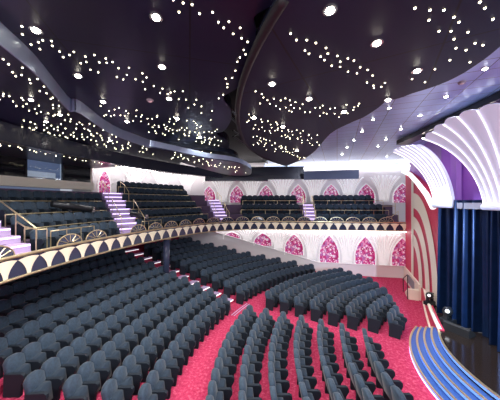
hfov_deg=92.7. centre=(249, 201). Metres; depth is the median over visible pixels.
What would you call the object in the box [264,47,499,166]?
ceiling tiles
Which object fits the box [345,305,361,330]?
seat
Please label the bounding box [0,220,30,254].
stair
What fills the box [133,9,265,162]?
ceiling
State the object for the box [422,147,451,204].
light
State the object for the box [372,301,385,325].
seat
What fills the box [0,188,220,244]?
tiers
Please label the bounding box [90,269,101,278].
seat
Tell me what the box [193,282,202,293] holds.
seat
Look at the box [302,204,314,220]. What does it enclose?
stair
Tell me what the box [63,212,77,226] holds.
seat
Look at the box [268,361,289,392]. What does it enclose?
seat
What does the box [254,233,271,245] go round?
arch
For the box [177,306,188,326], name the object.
seat
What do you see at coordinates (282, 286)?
seat
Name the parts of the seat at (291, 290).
backrest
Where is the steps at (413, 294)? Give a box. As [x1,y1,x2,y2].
[405,288,418,300]
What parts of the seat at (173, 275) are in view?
backrest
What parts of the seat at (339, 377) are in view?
backrest, armrest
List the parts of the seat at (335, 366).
backrest, armrest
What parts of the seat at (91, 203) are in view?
backrest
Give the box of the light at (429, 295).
[423,292,435,305]
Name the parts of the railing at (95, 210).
handrail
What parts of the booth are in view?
black panel, panel, sill, black panel, panel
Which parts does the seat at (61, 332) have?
backrest, armrest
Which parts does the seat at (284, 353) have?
backrest, armrest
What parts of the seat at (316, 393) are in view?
backrest, armrest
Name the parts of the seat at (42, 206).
backrest, armrest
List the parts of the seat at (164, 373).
backrest, armrest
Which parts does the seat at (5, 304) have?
backrest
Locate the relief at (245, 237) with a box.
[235,230,259,238]
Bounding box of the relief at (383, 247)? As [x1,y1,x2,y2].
[369,232,400,264]
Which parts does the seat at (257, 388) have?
backrest, armrest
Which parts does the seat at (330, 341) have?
backrest, armrest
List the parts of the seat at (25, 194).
backrest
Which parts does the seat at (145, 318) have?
backrest, armrest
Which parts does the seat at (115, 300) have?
backrest, armrest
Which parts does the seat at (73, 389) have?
backrest, armrest, armrest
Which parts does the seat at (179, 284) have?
backrest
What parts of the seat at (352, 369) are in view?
backrest, armrest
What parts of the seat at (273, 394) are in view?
backrest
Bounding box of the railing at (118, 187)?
[118,187,173,192]
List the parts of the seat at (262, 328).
backrest, armrest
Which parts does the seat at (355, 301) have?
backrest, armrest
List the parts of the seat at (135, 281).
backrest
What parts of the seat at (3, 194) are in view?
backrest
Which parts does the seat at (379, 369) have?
backrest, armrest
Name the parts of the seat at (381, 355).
backrest, armrest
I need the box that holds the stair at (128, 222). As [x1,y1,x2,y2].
[102,193,136,233]
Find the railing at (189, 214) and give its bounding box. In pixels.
[134,214,198,221]
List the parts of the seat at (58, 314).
backrest, armrest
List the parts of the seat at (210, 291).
backrest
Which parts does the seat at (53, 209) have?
armrest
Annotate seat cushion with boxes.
[0,308,13,312]
[0,325,12,332]
[0,348,12,356]
[6,210,12,222]
[13,338,28,346]
[13,363,30,374]
[14,318,27,323]
[16,302,27,306]
[23,224,30,236]
[29,312,41,317]
[30,329,43,337]
[30,352,46,362]
[33,381,52,399]
[40,238,49,248]
[43,306,54,312]
[44,322,56,329]
[46,342,60,352]
[50,367,66,388]
[56,301,65,306]
[57,315,68,322]
[59,334,72,345]
[65,356,79,373]
[67,296,76,301]
[69,310,79,316]
[73,326,84,335]
[73,385,89,399]
[78,346,91,360]
[80,304,90,310]
[84,319,94,328]
[86,372,100,391]
[89,338,101,350]
[91,299,99,305]
[96,313,104,320]
[98,360,111,378]
[101,330,111,340]
[104,308,114,314]
[109,350,121,366]
[110,389,123,399]
[111,323,120,332]
[115,303,122,308]
[119,341,130,355]
[120,317,129,324]
[121,376,133,392]
[128,334,138,344]
[129,311,137,318]
[130,364,142,381]
[136,327,146,336]
[139,354,149,370]
[145,321,153,328]
[147,345,157,359]
[149,394,157,399]
[152,315,160,322]
[154,380,164,389]
[155,338,164,352]
[161,368,171,376]
[162,331,170,343]
[168,358,177,365]
[169,324,176,334]
[174,349,183,355]
[181,341,188,347]
[187,334,194,346]
[193,328,200,340]
[216,391,223,399]
[218,378,226,386]
[221,366,228,374]
[224,357,231,363]
[228,348,234,353]
[232,340,237,345]
[247,374,253,382]
[247,387,253,396]
[249,363,254,370]
[250,354,256,360]
[252,345,258,351]
[275,351,280,357]
[275,360,280,367]
[275,371,280,379]
[276,343,281,348]
[276,383,281,392]
[300,358,304,364]
[301,368,306,375]
[303,379,310,388]
[307,392,313,399]
[327,365,333,372]
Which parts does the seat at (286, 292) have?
backrest, armrest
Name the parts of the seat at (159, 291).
backrest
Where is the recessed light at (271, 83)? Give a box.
[268,81,275,85]
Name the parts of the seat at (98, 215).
backrest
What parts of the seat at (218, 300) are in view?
backrest, armrest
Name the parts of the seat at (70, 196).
backrest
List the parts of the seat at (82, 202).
backrest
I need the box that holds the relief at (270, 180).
[270,180,293,194]
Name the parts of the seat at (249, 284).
backrest, armrest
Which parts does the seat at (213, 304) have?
backrest, armrest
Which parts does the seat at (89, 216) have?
backrest, armrest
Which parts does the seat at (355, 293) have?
backrest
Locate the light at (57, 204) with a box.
[50,200,94,212]
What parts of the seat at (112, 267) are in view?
backrest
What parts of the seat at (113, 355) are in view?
backrest, armrest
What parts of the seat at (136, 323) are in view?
backrest, armrest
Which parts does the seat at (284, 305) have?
backrest, armrest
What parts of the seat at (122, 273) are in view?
backrest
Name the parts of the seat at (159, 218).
backrest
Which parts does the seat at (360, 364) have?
backrest, armrest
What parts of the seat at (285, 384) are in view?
backrest, armrest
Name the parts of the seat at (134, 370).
backrest, armrest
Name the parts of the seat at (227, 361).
backrest, armrest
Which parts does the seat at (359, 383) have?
backrest, armrest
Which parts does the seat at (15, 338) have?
backrest, armrest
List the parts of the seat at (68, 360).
backrest, armrest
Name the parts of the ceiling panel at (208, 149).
panel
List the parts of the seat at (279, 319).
backrest, armrest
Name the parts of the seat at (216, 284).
backrest, armrest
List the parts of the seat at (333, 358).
backrest, armrest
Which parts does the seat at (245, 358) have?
backrest, armrest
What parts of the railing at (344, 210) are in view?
handrail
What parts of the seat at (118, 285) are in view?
backrest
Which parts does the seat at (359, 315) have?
backrest, armrest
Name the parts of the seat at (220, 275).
backrest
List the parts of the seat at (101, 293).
backrest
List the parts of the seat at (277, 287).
backrest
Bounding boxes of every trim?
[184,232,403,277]
[215,232,403,266]
[396,91,499,144]
[401,170,435,209]
[433,203,482,208]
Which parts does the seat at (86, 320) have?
backrest, armrest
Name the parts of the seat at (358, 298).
backrest, armrest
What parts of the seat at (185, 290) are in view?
backrest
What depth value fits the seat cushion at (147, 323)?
10.36 m
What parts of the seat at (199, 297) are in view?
backrest, armrest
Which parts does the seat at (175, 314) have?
backrest, armrest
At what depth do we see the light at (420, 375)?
8.28 m
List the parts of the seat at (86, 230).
backrest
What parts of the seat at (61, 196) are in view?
backrest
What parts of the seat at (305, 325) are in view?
backrest, armrest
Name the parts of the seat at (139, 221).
backrest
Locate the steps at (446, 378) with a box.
[409,326,499,399]
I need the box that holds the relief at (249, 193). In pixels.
[240,181,261,195]
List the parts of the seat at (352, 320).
backrest, armrest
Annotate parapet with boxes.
[0,221,405,284]
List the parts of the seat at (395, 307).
backrest, armrest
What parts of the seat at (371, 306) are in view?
backrest, armrest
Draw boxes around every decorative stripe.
[412,217,429,291]
[412,234,421,287]
[413,193,436,305]
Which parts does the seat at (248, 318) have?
backrest, armrest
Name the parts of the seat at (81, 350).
backrest, armrest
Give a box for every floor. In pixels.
[0,237,436,399]
[433,306,499,395]
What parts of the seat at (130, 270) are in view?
backrest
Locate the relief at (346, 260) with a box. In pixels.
[333,231,362,262]
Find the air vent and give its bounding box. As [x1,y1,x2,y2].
[408,275,413,288]
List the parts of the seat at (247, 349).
backrest, armrest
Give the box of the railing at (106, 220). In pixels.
[25,220,112,229]
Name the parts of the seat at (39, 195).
backrest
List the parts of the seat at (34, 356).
backrest, armrest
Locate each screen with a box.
[0,245,15,257]
[57,233,81,245]
[85,230,106,239]
[130,224,145,231]
[148,222,162,229]
[165,221,177,226]
[179,220,190,225]
[193,218,204,223]
[207,218,218,222]
[221,217,233,221]
[236,217,248,220]
[251,216,263,220]
[266,216,279,220]
[282,217,294,220]
[298,217,310,220]
[313,217,326,220]
[330,217,342,220]
[346,217,359,221]
[362,217,376,221]
[379,217,393,221]
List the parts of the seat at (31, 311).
backrest, armrest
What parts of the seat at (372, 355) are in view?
backrest, armrest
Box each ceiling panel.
[0,0,273,148]
[0,22,180,163]
[150,141,251,175]
[152,140,238,157]
[235,0,499,166]
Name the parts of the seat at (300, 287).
backrest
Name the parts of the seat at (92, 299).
backrest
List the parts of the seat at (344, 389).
backrest, armrest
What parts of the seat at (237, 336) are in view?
backrest, armrest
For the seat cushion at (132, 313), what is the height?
0.520 m
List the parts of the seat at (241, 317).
backrest, armrest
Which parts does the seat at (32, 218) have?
armrest, backrest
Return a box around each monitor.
[31,171,38,176]
[39,172,46,177]
[47,173,55,178]
[443,320,475,338]
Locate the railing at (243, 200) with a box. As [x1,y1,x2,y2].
[243,200,300,203]
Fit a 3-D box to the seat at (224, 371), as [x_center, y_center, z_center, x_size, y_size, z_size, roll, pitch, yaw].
[-0.833,5.810,8.008,0.693,0.980,0.582,0,0,5]
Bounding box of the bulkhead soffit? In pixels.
[0,143,118,168]
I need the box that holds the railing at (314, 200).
[314,200,382,203]
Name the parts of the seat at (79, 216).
backrest, armrest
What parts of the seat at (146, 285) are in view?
backrest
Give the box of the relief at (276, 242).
[265,230,290,248]
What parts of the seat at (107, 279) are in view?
backrest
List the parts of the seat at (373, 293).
backrest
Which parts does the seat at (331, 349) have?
backrest, armrest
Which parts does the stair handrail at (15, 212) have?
handrail, post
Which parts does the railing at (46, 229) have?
handrail, post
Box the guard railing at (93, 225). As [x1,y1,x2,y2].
[50,225,94,246]
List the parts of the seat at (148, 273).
backrest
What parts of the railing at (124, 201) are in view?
handrail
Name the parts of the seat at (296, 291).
backrest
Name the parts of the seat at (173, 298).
backrest, armrest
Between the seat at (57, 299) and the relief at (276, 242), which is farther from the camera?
the relief at (276, 242)
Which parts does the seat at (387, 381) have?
backrest, armrest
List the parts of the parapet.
rail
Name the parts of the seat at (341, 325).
backrest, armrest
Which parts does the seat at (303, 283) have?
backrest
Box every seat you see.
[0,189,10,202]
[0,201,21,225]
[0,280,16,286]
[0,285,14,299]
[0,299,13,315]
[0,316,12,336]
[0,337,12,378]
[2,352,30,397]
[4,328,28,353]
[6,190,23,202]
[6,309,27,328]
[7,201,26,224]
[9,294,27,309]
[10,215,39,240]
[11,281,28,293]
[15,276,27,281]
[20,190,35,202]
[21,320,43,342]
[21,342,46,371]
[22,201,39,214]
[22,303,41,320]
[23,289,40,303]
[23,369,63,399]
[25,214,43,238]
[25,277,40,289]
[28,272,40,277]
[29,229,57,250]
[32,191,46,202]
[35,201,50,213]
[36,285,52,298]
[36,298,54,313]
[36,313,56,333]
[37,274,51,285]
[37,333,60,358]
[39,214,55,227]
[40,269,51,274]
[41,357,66,399]
[44,191,57,202]
[44,227,61,246]
[47,201,61,214]
[49,271,62,281]
[49,281,63,293]
[49,293,65,307]
[50,266,60,271]
[50,307,68,325]
[52,213,66,228]
[52,324,72,348]
[55,192,67,201]
[56,346,79,378]
[57,226,70,236]
[59,201,71,213]
[60,268,72,277]
[60,277,74,289]
[61,288,76,302]
[62,374,99,399]
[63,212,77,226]
[63,302,79,318]
[65,192,76,202]
[65,317,84,339]
[68,225,83,240]
[70,266,81,274]
[70,337,91,365]
[71,274,83,285]
[72,284,86,297]
[74,192,85,202]
[74,212,86,225]
[74,297,90,312]
[77,311,94,330]
[77,361,100,399]
[79,201,88,212]
[79,224,90,239]
[79,263,90,272]
[81,271,93,282]
[82,329,101,354]
[83,212,95,224]
[83,281,95,293]
[85,292,99,306]
[88,201,98,209]
[89,223,102,230]
[89,305,104,324]
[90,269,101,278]
[90,350,111,390]
[92,278,104,289]
[93,211,104,223]
[94,321,111,345]
[95,288,108,302]
[96,201,106,211]
[99,222,111,235]
[99,266,109,275]
[99,300,114,318]
[101,341,121,378]
[101,378,134,399]
[102,211,112,222]
[102,275,113,286]
[105,284,117,298]
[105,315,120,337]
[107,264,117,273]
[108,221,119,234]
[109,296,122,312]
[110,272,121,282]
[112,333,130,365]
[112,366,133,399]
[113,281,125,293]
[114,309,129,331]
[118,269,128,279]
[118,291,130,307]
[121,325,138,353]
[122,278,133,290]
[122,355,142,394]
[123,304,137,324]
[126,267,135,277]
[126,288,138,303]
[130,275,140,286]
[131,319,146,344]
[131,345,149,382]
[132,299,145,318]
[133,265,142,274]
[134,284,145,298]
[136,219,146,229]
[137,272,147,284]
[137,383,167,399]
[139,313,153,336]
[140,295,152,312]
[140,337,157,370]
[142,281,152,294]
[144,270,153,280]
[145,218,150,229]
[146,370,167,399]
[147,307,160,328]
[148,291,159,307]
[148,329,164,360]
[149,278,159,290]
[151,268,160,278]
[154,303,167,321]
[154,359,173,398]
[155,288,165,302]
[156,276,165,287]
[156,322,170,351]
[157,217,165,227]
[158,266,164,275]
[161,349,179,386]
[162,284,172,297]
[162,298,173,316]
[163,273,171,283]
[163,316,176,340]
[168,281,178,294]
[168,294,179,310]
[168,341,184,374]
[169,271,178,281]
[170,311,182,333]
[175,279,184,290]
[175,291,185,305]
[175,333,190,365]
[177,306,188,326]
[181,276,189,287]
[181,287,191,301]
[181,326,195,356]
[183,302,194,320]
[187,284,197,297]
[187,320,200,348]
[189,298,200,314]
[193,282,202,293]
[193,315,205,341]
[195,294,205,309]
[199,310,210,335]
[200,269,212,285]
[201,291,210,305]
[204,305,215,329]
[205,395,213,399]
[207,288,215,301]
[208,380,223,399]
[210,301,220,324]
[211,274,223,291]
[211,368,232,399]
[214,357,234,387]
[215,297,225,319]
[217,272,224,288]
[218,347,236,384]
[220,294,230,315]
[222,339,238,373]
[223,280,236,297]
[225,332,241,363]
[229,277,236,294]
[229,325,244,355]
[233,319,247,347]
[234,275,241,285]
[236,285,248,304]
[238,314,250,339]
[238,390,246,399]
[239,376,261,399]
[240,364,261,396]
[241,283,249,301]
[242,309,254,329]
[242,354,261,382]
[244,345,262,371]
[246,281,254,298]
[246,305,257,321]
[246,337,263,361]
[249,330,265,360]
[251,279,258,295]
[252,323,267,352]
[255,318,269,345]
[259,312,272,339]
[262,308,274,333]
[265,290,278,310]
[268,351,287,379]
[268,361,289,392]
[268,373,291,399]
[269,342,287,368]
[269,386,283,399]
[270,287,278,307]
[270,335,287,358]
[272,328,288,349]
[274,285,282,303]
[274,322,289,342]
[277,316,291,342]
[279,283,286,291]
[279,293,292,314]
[280,311,293,337]
[283,281,291,289]
[283,290,292,310]
[288,279,293,286]
[288,287,296,307]
[292,285,300,295]
[293,340,312,373]
[293,348,313,384]
[294,296,307,316]
[294,333,311,355]
[294,358,316,397]
[295,326,311,347]
[296,283,303,292]
[296,320,311,340]
[296,369,320,399]
[298,293,308,314]
[298,315,312,334]
[299,382,313,399]
[301,281,308,289]
[302,290,310,310]
[306,288,314,298]
[309,299,324,321]
[310,286,318,295]
[313,296,324,318]
[315,284,323,292]
[317,293,326,314]
[317,324,333,345]
[317,331,334,353]
[317,338,336,370]
[318,319,333,338]
[318,346,338,381]
[320,282,326,290]
[320,355,343,393]
[321,291,330,302]
[322,366,348,399]
[325,288,334,298]
[327,302,342,326]
[327,378,353,399]
[330,286,338,295]
[330,299,342,322]
[333,296,344,318]
[333,392,342,399]
[334,284,342,292]
[337,293,347,314]
[339,323,356,350]
[339,329,357,358]
[340,336,360,367]
[341,291,351,303]
[341,343,363,377]
[344,352,368,389]
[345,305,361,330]
[346,289,355,300]
[348,302,361,325]
[348,362,375,399]
[351,287,359,296]
[352,299,364,321]
[354,374,384,399]
[355,296,366,318]
[360,294,369,307]
[361,388,375,399]
[362,328,381,357]
[363,335,384,366]
[364,291,374,303]
[365,342,388,376]
[366,308,382,333]
[369,290,378,300]
[369,304,382,328]
[369,351,394,388]
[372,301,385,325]
[374,361,402,399]
[376,298,388,321]
[380,296,391,309]
[381,372,413,399]
[385,294,395,306]
[387,312,404,339]
[389,308,404,334]
[390,385,406,399]
[392,305,406,330]
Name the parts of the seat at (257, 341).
backrest, armrest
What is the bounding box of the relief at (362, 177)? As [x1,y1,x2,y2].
[336,177,363,195]
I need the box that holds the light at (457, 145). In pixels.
[432,132,489,203]
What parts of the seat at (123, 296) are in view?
backrest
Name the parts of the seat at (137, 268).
backrest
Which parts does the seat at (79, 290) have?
backrest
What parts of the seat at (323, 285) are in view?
backrest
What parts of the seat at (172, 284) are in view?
backrest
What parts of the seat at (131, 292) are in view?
backrest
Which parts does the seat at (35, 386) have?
backrest, armrest, armrest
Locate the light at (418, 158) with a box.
[393,152,433,201]
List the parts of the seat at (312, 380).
backrest, armrest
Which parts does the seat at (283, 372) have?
backrest, armrest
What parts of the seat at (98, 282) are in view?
backrest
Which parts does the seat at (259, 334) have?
backrest, armrest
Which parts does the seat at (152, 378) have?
backrest, armrest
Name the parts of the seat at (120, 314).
backrest, armrest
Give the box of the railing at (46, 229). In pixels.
[16,221,47,247]
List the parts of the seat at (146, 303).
backrest, armrest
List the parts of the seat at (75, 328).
backrest, armrest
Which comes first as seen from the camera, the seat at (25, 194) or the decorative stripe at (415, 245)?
the seat at (25, 194)
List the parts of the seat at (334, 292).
backrest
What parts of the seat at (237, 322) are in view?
backrest, armrest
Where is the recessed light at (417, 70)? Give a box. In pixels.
[411,67,422,73]
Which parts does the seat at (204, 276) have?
backrest, armrest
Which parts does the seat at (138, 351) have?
backrest, armrest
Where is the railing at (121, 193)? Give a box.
[121,193,188,195]
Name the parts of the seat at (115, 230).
backrest, armrest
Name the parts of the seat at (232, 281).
backrest, armrest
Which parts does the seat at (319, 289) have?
backrest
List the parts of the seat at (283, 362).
backrest, armrest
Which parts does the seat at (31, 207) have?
armrest, backrest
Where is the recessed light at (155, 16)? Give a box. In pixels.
[149,11,162,21]
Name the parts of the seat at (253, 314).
backrest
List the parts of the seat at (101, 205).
backrest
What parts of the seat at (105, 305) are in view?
backrest, armrest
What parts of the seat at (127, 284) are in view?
backrest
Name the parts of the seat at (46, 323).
backrest, armrest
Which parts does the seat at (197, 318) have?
backrest, armrest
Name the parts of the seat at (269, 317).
backrest, armrest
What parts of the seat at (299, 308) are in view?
backrest, armrest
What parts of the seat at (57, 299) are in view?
backrest, armrest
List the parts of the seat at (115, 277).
backrest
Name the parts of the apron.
trim, panel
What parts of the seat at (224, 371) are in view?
backrest, armrest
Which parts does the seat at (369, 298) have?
backrest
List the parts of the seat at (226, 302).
backrest, armrest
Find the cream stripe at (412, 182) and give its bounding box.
[411,180,413,276]
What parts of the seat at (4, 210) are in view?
armrest, backrest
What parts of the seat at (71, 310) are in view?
backrest, armrest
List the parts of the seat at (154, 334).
backrest, armrest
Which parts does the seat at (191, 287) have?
backrest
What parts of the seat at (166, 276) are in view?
backrest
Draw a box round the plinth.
[404,266,420,300]
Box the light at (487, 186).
[443,124,495,203]
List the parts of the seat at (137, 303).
backrest, armrest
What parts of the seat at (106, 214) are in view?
backrest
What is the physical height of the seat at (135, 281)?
0.980 m
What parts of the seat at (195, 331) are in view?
backrest, armrest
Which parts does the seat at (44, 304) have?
backrest, armrest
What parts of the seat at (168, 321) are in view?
backrest, armrest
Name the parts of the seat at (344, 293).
backrest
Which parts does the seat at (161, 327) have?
backrest, armrest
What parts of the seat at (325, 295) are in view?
backrest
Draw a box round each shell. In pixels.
[393,144,454,207]
[424,103,499,210]
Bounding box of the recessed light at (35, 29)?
[28,25,43,34]
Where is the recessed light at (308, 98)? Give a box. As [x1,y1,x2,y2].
[305,96,312,100]
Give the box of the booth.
[0,155,93,191]
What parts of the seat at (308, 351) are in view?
backrest, armrest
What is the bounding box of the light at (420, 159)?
[397,151,436,201]
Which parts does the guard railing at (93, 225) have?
handrail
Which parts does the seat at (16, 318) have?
backrest, armrest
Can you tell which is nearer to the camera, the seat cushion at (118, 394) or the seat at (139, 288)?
the seat cushion at (118, 394)
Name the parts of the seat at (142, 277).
backrest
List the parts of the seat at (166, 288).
backrest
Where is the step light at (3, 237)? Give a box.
[0,236,19,239]
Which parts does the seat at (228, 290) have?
backrest, armrest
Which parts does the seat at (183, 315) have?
backrest, armrest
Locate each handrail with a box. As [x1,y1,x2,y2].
[0,200,36,249]
[101,181,108,203]
[112,199,121,233]
[133,199,144,225]
[403,274,407,298]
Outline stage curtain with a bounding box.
[437,200,499,351]
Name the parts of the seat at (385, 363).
backrest, armrest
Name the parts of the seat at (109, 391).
backrest, armrest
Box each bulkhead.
[0,121,221,177]
[205,173,267,180]
[251,166,303,179]
[304,170,358,179]
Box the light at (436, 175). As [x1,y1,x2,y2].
[417,148,447,201]
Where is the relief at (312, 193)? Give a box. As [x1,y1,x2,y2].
[302,179,326,201]
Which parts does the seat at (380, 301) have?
backrest, armrest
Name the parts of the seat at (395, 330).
backrest, armrest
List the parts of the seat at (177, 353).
backrest, armrest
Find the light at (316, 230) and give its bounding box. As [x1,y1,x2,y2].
[316,230,405,232]
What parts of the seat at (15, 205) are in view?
backrest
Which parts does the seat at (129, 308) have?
backrest, armrest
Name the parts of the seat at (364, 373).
backrest, armrest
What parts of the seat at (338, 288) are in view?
backrest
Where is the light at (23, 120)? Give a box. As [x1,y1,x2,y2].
[0,120,309,172]
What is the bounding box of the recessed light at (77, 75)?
[73,73,82,77]
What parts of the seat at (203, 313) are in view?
backrest, armrest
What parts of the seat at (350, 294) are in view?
backrest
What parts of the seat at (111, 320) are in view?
backrest, armrest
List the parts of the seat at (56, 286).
backrest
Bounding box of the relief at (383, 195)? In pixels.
[370,175,399,201]
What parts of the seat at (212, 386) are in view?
backrest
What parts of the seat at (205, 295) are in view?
backrest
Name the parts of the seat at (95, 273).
backrest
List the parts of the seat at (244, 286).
backrest, armrest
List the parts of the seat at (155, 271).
backrest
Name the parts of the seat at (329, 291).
backrest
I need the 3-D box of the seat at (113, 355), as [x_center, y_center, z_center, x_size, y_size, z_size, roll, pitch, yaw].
[-4.670,5.378,8.210,0.693,0.980,0.582,0,0,4]
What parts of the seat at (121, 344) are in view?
backrest, armrest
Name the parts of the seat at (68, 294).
backrest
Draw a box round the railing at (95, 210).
[5,210,106,226]
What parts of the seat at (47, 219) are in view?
backrest, armrest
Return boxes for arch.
[98,169,110,192]
[204,186,215,200]
[223,232,240,238]
[229,185,243,201]
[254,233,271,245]
[258,185,273,195]
[284,234,303,254]
[290,185,305,202]
[319,235,339,262]
[323,184,339,195]
[354,236,375,264]
[357,184,375,202]
[391,237,404,265]
[393,183,404,202]
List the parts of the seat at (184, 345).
backrest, armrest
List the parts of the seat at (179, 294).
backrest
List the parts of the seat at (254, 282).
backrest, armrest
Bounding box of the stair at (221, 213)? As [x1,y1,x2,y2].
[207,200,225,221]
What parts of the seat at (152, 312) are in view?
backrest, armrest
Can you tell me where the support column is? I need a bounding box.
[163,239,169,272]
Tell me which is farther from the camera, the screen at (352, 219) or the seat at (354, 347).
the screen at (352, 219)
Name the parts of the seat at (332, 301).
backrest, armrest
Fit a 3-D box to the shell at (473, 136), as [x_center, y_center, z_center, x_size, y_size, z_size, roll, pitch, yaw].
[8.276,-1.399,8.475,1.928,3.445,4.179,0,0,0]
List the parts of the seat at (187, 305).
backrest, armrest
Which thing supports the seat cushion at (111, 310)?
on the seat at (105, 305)
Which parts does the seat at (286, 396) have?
backrest, armrest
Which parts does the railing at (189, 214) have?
handrail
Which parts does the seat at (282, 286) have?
backrest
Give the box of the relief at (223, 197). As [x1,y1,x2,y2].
[211,181,232,201]
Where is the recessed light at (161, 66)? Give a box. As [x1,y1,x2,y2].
[157,63,166,69]
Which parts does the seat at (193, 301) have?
backrest, armrest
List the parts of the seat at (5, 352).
armrest, backrest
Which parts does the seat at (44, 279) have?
backrest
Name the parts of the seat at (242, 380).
backrest, armrest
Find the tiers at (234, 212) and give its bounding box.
[221,205,398,221]
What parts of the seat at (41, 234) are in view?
backrest, armrest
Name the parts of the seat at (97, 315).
backrest, armrest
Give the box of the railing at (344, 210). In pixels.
[344,210,388,213]
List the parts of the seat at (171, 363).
backrest, armrest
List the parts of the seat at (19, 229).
armrest, backrest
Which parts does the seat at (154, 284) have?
backrest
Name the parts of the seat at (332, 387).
backrest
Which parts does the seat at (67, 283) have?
backrest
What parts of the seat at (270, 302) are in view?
backrest, armrest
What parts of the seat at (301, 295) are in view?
backrest, armrest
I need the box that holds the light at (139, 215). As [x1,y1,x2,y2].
[130,212,147,218]
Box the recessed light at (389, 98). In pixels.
[384,97,391,101]
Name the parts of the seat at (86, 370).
backrest, armrest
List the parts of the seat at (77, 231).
backrest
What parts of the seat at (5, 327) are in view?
armrest, backrest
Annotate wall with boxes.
[72,162,204,194]
[179,230,404,264]
[205,162,409,221]
[405,171,437,300]
[410,141,461,199]
[441,147,483,199]
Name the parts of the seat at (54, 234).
backrest, armrest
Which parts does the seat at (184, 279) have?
backrest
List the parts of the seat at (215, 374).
backrest, armrest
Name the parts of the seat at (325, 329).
backrest, armrest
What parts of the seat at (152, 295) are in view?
backrest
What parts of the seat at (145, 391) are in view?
backrest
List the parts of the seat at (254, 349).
backrest, armrest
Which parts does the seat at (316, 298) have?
backrest, armrest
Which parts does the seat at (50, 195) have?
backrest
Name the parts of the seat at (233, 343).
backrest, armrest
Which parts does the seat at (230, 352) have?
backrest, armrest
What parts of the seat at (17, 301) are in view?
armrest, backrest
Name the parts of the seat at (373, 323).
backrest, armrest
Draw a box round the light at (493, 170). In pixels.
[457,117,499,197]
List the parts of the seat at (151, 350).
backrest, armrest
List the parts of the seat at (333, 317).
backrest, armrest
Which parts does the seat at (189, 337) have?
backrest, armrest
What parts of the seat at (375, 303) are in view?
backrest, armrest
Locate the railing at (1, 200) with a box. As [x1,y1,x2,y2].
[1,200,36,200]
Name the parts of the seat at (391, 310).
backrest, armrest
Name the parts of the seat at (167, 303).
backrest, armrest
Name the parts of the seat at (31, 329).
backrest, armrest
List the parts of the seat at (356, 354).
backrest, armrest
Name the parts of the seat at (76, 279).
backrest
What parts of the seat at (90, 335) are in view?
backrest, armrest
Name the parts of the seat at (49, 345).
backrest, armrest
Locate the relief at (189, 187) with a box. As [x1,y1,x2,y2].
[176,174,197,188]
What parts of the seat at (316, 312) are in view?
backrest, armrest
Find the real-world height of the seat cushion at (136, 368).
0.520 m
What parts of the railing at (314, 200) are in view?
handrail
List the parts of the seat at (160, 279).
backrest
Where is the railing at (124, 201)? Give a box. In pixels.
[124,201,194,203]
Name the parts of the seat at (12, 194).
backrest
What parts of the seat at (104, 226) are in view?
backrest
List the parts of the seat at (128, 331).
backrest, armrest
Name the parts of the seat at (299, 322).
backrest, armrest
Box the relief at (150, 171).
[150,171,174,184]
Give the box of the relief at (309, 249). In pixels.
[298,231,325,259]
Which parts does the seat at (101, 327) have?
backrest, armrest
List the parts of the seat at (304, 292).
backrest, armrest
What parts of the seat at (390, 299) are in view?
backrest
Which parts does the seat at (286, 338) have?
backrest, armrest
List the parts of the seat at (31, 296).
backrest, armrest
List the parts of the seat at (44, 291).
backrest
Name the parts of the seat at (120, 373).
backrest, armrest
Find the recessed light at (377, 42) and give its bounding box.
[370,38,383,46]
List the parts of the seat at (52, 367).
backrest, armrest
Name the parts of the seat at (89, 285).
backrest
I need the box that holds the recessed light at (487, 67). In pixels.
[480,66,489,70]
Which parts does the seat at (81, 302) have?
backrest, armrest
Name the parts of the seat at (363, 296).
backrest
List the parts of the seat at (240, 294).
backrest, armrest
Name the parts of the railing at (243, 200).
handrail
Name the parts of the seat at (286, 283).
backrest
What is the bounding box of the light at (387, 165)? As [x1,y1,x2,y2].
[304,165,409,168]
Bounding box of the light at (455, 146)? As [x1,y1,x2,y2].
[424,139,483,203]
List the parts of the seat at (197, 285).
backrest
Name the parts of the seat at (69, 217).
backrest, armrest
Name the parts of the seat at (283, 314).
backrest, armrest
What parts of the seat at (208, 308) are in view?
backrest, armrest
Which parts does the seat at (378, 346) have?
backrest, armrest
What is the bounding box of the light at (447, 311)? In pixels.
[439,307,456,323]
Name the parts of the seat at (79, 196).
backrest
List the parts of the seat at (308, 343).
backrest, armrest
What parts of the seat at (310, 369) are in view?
backrest, armrest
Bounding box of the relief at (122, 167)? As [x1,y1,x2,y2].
[121,167,149,182]
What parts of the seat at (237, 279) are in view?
backrest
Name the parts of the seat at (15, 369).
backrest, armrest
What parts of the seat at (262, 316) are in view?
backrest, armrest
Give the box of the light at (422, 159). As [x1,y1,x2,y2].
[400,149,438,201]
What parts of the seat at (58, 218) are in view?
backrest, armrest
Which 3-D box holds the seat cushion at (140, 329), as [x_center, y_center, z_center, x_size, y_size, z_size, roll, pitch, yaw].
[-4.481,5.508,9.817,0.257,0.520,0.430,0,0,10]
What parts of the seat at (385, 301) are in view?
backrest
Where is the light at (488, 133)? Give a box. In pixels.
[476,111,499,165]
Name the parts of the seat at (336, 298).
backrest, armrest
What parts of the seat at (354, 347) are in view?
backrest, armrest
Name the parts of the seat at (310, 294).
backrest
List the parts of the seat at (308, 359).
backrest, armrest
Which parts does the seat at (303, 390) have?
backrest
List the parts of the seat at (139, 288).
backrest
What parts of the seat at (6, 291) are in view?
backrest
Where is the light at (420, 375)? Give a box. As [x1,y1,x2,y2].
[409,348,437,399]
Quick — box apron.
[422,288,443,330]
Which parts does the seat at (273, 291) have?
backrest, armrest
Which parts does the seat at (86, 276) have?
backrest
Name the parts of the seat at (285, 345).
backrest, armrest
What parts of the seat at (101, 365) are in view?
backrest, armrest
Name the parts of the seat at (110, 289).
backrest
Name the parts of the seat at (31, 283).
backrest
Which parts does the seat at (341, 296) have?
backrest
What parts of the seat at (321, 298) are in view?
backrest, armrest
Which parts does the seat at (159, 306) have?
backrest, armrest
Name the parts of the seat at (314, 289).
backrest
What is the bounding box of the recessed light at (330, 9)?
[322,3,337,16]
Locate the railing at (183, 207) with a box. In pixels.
[129,207,200,209]

